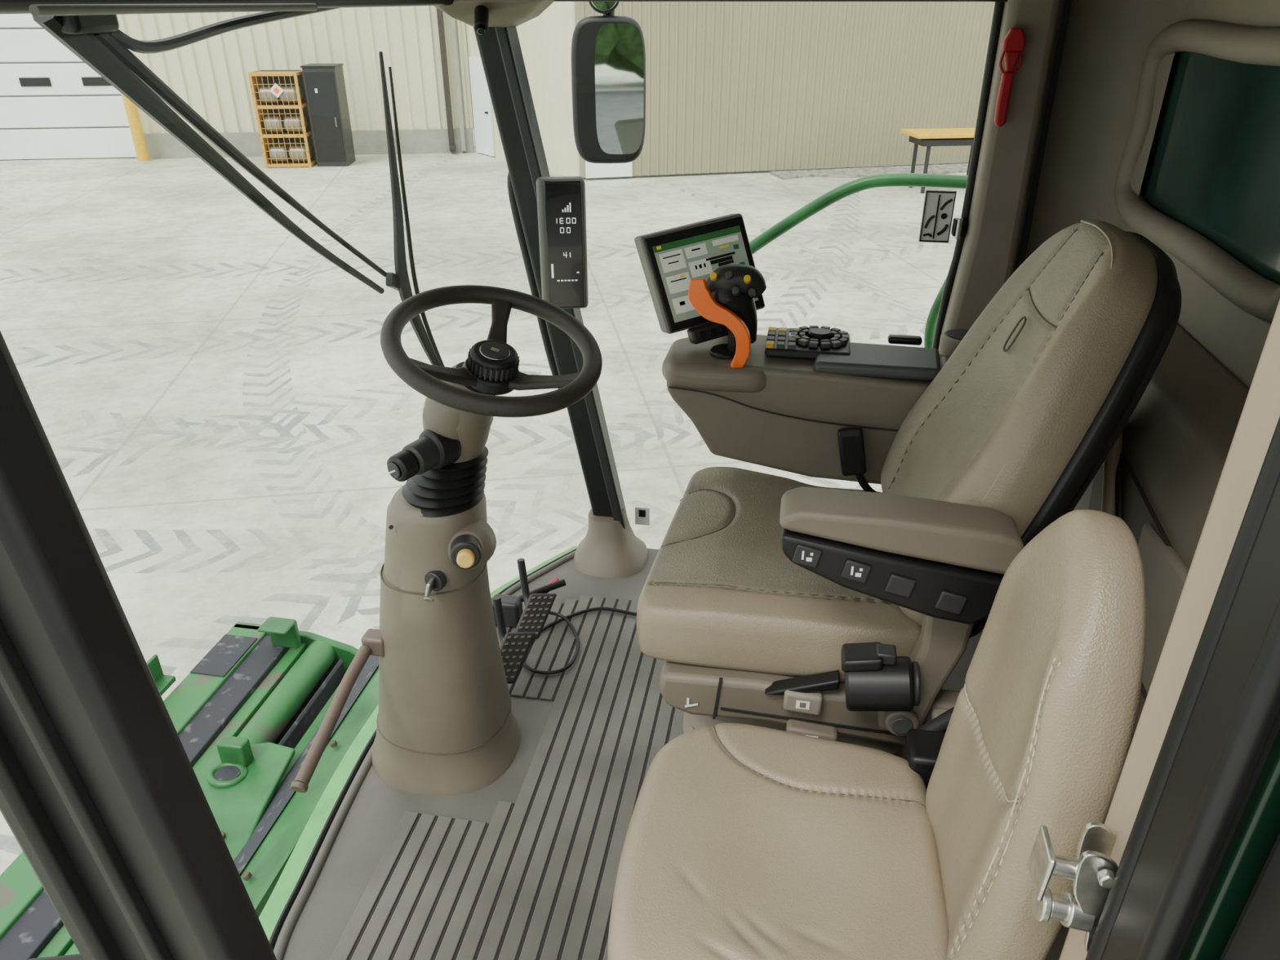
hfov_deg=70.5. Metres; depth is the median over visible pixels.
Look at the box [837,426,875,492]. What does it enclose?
buckle
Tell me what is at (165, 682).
clip
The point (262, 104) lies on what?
shelf
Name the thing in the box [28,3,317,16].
bar
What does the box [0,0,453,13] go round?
visor
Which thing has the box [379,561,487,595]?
ring
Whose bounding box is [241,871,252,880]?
bolt
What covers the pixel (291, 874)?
cab floor edge
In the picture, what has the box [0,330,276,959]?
pillar
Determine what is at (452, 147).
outlet
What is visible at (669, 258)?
touchscreen monitor
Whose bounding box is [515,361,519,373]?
knurl
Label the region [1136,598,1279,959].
seal
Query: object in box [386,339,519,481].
column
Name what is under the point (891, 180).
railing
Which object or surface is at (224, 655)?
plate
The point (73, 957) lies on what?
bucket
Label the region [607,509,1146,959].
seat
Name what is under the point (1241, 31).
window frame
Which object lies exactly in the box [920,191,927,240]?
print
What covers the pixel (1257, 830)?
panel
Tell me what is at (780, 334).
switch
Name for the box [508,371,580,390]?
spoke
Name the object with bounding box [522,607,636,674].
power cable
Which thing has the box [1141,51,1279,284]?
window
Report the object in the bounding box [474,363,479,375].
knurl
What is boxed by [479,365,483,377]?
knurl
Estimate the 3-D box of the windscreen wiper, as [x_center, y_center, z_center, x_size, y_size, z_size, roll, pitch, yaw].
[-0.659,-0.423,1.797,0.099,0.945,0.974,7,29,14]
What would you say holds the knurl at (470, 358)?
attached to the column at (432, 450)
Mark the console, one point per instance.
(785, 409)
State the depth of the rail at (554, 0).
2.02 m
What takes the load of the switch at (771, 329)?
attached to the console
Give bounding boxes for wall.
[116,5,473,133]
[465,1,579,176]
[574,1,995,177]
[1024,0,1187,260]
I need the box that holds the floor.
[282,548,982,959]
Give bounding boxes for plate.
[0,851,44,939]
[163,622,266,735]
[190,634,257,676]
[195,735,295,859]
[231,623,358,692]
[240,666,378,917]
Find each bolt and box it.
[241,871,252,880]
[328,739,337,747]
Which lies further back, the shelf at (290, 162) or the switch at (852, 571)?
the shelf at (290, 162)
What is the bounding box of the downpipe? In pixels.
[435,7,466,151]
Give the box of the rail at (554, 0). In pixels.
[553,0,1007,1]
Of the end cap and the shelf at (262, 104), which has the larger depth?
the shelf at (262, 104)
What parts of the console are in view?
console lid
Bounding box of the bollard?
[121,93,150,161]
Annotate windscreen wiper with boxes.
[31,8,444,366]
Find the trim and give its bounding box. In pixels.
[1058,299,1279,959]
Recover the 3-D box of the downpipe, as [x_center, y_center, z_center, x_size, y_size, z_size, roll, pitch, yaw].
[-4.504,-11.512,20.587,0.395,7.700,0.330,-3,28,-6]
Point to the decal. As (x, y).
(642, 515)
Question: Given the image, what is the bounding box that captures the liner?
[433,0,554,26]
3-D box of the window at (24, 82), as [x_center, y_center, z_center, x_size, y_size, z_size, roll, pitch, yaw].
[-13.875,-9.129,20.790,0.660,0.190,0.030,-3,28,-6]
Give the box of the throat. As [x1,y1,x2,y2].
[258,691,315,916]
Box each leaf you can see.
[468,56,495,156]
[585,160,632,177]
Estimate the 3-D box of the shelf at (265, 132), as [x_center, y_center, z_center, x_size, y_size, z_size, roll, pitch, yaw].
[-7.998,-7.855,20.566,0.960,0.030,0.700,-2,28,-3]
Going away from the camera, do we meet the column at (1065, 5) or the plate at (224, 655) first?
the column at (1065, 5)
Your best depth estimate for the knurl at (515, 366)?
1.55 m
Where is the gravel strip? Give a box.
[769,163,968,179]
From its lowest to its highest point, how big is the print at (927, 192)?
0.003 m
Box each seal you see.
[0,620,173,959]
[269,547,577,949]
[932,1,1004,350]
[1084,416,1279,959]
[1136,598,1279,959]
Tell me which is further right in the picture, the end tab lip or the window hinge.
the window hinge
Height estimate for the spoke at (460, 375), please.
0.080 m
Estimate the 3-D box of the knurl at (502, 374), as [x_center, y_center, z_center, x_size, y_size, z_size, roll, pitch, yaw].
[-0.233,-0.178,1.533,0.012,0.023,0.006,23,36,37]
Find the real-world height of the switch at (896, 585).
0.037 m
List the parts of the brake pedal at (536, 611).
lever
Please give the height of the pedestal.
0.672 m
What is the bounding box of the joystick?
[688,264,766,368]
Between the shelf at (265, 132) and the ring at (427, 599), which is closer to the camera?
the ring at (427, 599)
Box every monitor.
[536,176,588,308]
[634,213,764,344]
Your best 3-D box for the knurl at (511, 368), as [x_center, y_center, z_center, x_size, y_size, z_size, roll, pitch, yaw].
[-0.220,-0.183,1.544,0.012,0.023,0.006,23,36,37]
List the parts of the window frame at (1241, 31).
panel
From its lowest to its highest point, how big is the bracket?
0.100 m
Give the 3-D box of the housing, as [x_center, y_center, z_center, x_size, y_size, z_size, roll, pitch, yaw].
[-0.322,-0.119,1.626,0.142,0.194,0.124,5,28,9]
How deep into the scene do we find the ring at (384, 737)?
1.91 m
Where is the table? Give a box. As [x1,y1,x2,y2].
[900,128,975,193]
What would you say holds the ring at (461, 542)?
attached to the pod
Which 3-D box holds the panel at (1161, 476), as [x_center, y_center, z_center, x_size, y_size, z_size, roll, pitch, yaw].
[0.868,0.260,1.632,0.189,1.009,1.660,5,28,9]
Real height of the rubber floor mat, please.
0.019 m
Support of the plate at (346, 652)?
attached to the drop
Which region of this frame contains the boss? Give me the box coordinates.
[206,762,248,787]
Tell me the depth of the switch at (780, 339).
1.87 m
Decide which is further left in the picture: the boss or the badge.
the boss
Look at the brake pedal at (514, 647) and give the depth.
2.21 m
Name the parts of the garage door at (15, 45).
door panel, door panel, door panel, door panel, door panel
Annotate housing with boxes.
[424,361,493,462]
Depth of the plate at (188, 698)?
2.85 m
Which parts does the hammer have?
handle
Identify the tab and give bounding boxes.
[269,617,301,648]
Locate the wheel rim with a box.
[380,284,602,417]
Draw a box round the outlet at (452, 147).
[449,144,455,151]
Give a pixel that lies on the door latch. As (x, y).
(1093, 872)
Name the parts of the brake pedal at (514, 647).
lever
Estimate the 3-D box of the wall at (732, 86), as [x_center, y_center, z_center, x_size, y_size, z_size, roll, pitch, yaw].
[5.165,-10.613,18.735,13.282,7.850,0.340,-6,29,-12]
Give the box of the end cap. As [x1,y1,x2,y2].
[387,462,400,479]
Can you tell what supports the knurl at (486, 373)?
attached to the column at (432, 450)
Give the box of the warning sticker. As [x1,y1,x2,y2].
[918,190,956,243]
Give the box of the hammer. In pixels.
[994,27,1026,127]
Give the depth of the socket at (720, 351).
1.86 m
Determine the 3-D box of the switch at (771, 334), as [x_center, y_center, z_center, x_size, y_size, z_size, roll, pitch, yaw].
[0.277,-0.305,1.910,0.016,0.010,0.022,5,28,9]
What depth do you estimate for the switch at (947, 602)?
1.27 m
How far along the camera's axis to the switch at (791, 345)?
1.84 m
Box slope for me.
[233,655,378,875]
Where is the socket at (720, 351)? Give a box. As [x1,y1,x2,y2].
[709,343,735,359]
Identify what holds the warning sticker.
attached to the window
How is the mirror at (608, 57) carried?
attached to the ceiling
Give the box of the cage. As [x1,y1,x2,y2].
[248,70,316,168]
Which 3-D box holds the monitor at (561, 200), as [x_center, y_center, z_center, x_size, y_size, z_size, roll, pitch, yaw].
[-0.194,-0.599,2.298,0.123,0.325,0.097,5,28,9]
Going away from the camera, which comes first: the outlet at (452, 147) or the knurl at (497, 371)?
the knurl at (497, 371)
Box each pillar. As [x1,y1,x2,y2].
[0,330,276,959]
[473,26,648,577]
[941,0,1061,333]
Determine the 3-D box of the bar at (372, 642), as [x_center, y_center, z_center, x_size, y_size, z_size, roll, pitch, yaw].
[-0.569,0.424,1.750,0.083,0.118,0.380,10,30,18]
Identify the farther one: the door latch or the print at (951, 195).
the print at (951, 195)
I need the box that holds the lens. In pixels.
[477,25,485,35]
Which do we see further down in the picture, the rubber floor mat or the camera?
the rubber floor mat
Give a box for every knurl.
[468,357,471,369]
[471,360,475,373]
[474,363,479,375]
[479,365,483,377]
[484,367,488,379]
[488,368,493,381]
[494,369,499,381]
[499,369,504,381]
[504,368,509,380]
[508,366,513,378]
[512,364,516,376]
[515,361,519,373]
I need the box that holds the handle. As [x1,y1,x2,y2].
[506,172,559,375]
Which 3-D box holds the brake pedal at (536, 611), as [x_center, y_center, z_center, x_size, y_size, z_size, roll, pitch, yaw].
[-0.277,0.309,2.316,0.114,0.144,0.174,5,28,9]
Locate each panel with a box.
[0,634,306,959]
[982,324,1248,699]
[1129,227,1271,390]
[1177,728,1279,959]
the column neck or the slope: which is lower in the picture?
the slope
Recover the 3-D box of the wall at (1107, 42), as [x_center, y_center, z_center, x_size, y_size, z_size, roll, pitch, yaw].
[1.048,-0.378,2.255,0.110,1.550,0.256,-24,36,-37]
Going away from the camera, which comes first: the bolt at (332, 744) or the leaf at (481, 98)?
the bolt at (332, 744)
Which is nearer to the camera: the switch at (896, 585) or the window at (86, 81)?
the switch at (896, 585)
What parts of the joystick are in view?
lever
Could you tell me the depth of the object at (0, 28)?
21.09 m
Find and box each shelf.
[257,71,298,72]
[261,102,304,105]
[264,131,308,134]
[270,160,314,164]
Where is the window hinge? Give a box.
[951,217,964,239]
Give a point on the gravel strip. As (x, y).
(961, 167)
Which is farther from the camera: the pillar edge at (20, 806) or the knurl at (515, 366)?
the knurl at (515, 366)
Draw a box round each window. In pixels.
[18,77,51,86]
[81,76,111,85]
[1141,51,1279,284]
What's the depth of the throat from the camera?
3.02 m
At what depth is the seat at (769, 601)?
1.40 m
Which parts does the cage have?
post, panel, rail, rail, rail, rail, rail, post, rail, post, rail, rail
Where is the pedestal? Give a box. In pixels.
[371,484,520,795]
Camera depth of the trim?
0.69 m
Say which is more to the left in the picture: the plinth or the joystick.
the plinth
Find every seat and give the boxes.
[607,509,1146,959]
[636,219,1181,757]
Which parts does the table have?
leg, leg, frame, leg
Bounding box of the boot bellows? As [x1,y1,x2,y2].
[401,445,488,517]
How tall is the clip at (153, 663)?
0.100 m
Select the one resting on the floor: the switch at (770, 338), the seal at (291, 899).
the seal at (291, 899)
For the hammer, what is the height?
0.198 m
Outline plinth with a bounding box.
[143,128,474,158]
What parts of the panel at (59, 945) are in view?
dirty strip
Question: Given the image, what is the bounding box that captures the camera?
[474,4,488,33]
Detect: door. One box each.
[0,13,137,159]
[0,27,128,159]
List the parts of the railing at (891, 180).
rail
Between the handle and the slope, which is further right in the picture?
the handle
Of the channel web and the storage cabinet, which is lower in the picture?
the channel web
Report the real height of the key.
0.030 m
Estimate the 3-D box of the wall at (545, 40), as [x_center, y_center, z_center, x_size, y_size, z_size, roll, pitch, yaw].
[-2.575,-10.816,19.170,0.330,7.900,4.845,-19,33,-31]
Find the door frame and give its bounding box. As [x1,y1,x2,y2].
[1100,472,1279,959]
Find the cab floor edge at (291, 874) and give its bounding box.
[258,546,577,951]
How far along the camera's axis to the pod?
1.68 m
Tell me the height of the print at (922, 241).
0.003 m
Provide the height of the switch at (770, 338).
0.010 m
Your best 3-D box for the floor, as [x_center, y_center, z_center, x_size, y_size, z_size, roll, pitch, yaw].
[0.186,0.685,1.971,1.606,0.060,1.860,5,28,9]
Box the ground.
[0,128,968,875]
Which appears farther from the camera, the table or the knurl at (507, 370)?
the table
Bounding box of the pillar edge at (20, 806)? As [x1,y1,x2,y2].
[0,726,124,959]
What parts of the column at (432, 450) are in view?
stalk knob, hub knob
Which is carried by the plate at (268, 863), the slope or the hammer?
the slope
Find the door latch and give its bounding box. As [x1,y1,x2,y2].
[1027,822,1123,952]
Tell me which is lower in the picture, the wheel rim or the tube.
the tube
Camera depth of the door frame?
0.63 m
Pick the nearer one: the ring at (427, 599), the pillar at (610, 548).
the ring at (427, 599)
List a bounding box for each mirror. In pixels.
[570,1,645,163]
[588,1,619,13]
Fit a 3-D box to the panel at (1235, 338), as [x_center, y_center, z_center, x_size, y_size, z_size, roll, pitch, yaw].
[0.972,0.270,1.559,0.040,1.060,1.700,5,28,9]
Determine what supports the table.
on the ground
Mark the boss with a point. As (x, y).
(214, 782)
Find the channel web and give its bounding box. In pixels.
[278,658,343,748]
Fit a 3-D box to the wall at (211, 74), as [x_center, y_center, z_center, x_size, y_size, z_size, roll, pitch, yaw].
[-8.052,-11.761,20.362,7.904,7.350,0.360,-3,28,-6]
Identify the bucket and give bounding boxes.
[27,954,83,959]
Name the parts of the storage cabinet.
lid, door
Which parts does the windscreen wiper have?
arm, arm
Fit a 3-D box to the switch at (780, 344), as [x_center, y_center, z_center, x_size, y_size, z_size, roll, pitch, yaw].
[0.288,-0.276,1.854,0.016,0.010,0.022,5,28,9]
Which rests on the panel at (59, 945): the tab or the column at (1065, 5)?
the tab
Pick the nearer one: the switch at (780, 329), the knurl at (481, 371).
the knurl at (481, 371)
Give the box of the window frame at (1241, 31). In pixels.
[1114,0,1279,321]
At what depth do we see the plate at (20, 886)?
2.21 m
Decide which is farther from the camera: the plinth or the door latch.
the plinth
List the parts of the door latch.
striker plate, bracket plate, bracket plate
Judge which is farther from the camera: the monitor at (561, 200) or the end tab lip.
the end tab lip
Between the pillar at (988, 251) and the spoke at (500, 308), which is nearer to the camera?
the spoke at (500, 308)
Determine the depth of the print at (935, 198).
2.22 m
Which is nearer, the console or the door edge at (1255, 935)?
the door edge at (1255, 935)
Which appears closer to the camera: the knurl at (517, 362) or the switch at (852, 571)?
the switch at (852, 571)
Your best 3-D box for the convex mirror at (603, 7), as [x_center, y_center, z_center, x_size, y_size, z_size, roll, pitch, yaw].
[-0.099,-1.329,2.485,0.090,0.090,0.040,-1,28,-2]
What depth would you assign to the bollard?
21.09 m
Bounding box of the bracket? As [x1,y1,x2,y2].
[491,577,565,627]
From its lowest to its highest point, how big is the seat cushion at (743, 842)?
0.114 m
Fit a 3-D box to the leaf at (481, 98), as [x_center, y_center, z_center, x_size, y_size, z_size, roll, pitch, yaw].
[-3.782,-8.933,21.700,0.060,2.150,0.900,-19,33,-31]
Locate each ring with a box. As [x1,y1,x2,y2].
[376,697,511,754]
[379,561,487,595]
[423,597,434,602]
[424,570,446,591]
[449,534,481,568]
[479,346,510,359]
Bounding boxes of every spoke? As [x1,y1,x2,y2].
[409,357,477,386]
[487,298,511,343]
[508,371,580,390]
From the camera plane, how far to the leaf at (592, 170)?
19.11 m
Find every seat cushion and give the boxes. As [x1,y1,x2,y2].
[607,722,948,959]
[636,466,921,681]
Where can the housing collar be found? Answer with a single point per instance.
(444, 420)
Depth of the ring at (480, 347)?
1.53 m
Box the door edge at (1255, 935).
[1219,832,1279,959]
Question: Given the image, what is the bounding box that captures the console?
[662,325,968,484]
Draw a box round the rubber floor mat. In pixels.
[273,550,684,959]
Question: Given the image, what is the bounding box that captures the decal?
[635,506,649,525]
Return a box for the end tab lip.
[257,617,295,635]
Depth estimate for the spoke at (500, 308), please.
1.64 m
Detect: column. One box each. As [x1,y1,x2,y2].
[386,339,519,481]
[1012,0,1071,273]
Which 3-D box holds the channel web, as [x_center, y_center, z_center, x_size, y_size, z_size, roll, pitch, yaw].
[-1.141,1.135,2.212,0.140,0.158,2.000,5,28,9]
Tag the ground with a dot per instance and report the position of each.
(220, 406)
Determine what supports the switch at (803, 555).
attached to the seat at (769, 601)
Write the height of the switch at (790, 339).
0.010 m
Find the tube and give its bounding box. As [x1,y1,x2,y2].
[64,640,336,955]
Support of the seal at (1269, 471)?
attached to the door frame
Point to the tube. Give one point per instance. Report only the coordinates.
(270, 720)
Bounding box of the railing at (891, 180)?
[749,173,968,347]
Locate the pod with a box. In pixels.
[447,519,496,568]
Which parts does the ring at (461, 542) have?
hazard button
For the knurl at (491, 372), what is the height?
0.023 m
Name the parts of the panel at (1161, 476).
diagonal trim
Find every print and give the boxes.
[919,240,947,242]
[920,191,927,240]
[926,191,956,193]
[932,195,940,238]
[947,191,955,242]
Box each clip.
[146,653,163,683]
[155,674,176,696]
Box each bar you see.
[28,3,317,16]
[290,628,384,792]
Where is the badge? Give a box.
[490,346,499,351]
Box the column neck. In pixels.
[461,358,481,393]
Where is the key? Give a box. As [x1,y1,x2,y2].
[424,577,435,596]
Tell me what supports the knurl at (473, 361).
attached to the column at (432, 450)
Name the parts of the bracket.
bracket arm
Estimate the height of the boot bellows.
0.110 m
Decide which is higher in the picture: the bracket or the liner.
the liner
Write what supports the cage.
on the ground
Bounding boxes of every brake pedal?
[492,595,535,684]
[514,558,556,639]
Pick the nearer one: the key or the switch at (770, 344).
the key
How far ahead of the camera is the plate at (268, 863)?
2.25 m
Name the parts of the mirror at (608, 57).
convex glass, arm, glass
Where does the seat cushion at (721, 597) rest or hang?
on the seat at (769, 601)
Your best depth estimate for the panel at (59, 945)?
2.73 m
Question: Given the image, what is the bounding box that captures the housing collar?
[422,404,459,439]
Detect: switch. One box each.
[765,340,773,348]
[766,335,774,342]
[767,331,775,337]
[768,326,776,331]
[776,341,785,349]
[777,332,786,337]
[777,336,785,342]
[778,327,786,332]
[787,337,795,342]
[787,342,795,350]
[791,543,822,568]
[840,559,871,583]
[884,573,915,598]
[935,591,967,614]
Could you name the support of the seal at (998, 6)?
attached to the pillar at (988, 251)
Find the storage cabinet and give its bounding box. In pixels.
[300,63,355,166]
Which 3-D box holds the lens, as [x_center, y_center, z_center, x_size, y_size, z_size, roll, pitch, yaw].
[-0.353,-1.001,2.018,0.019,0.019,0.018,5,28,9]
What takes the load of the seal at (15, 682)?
attached to the pillar at (62, 613)

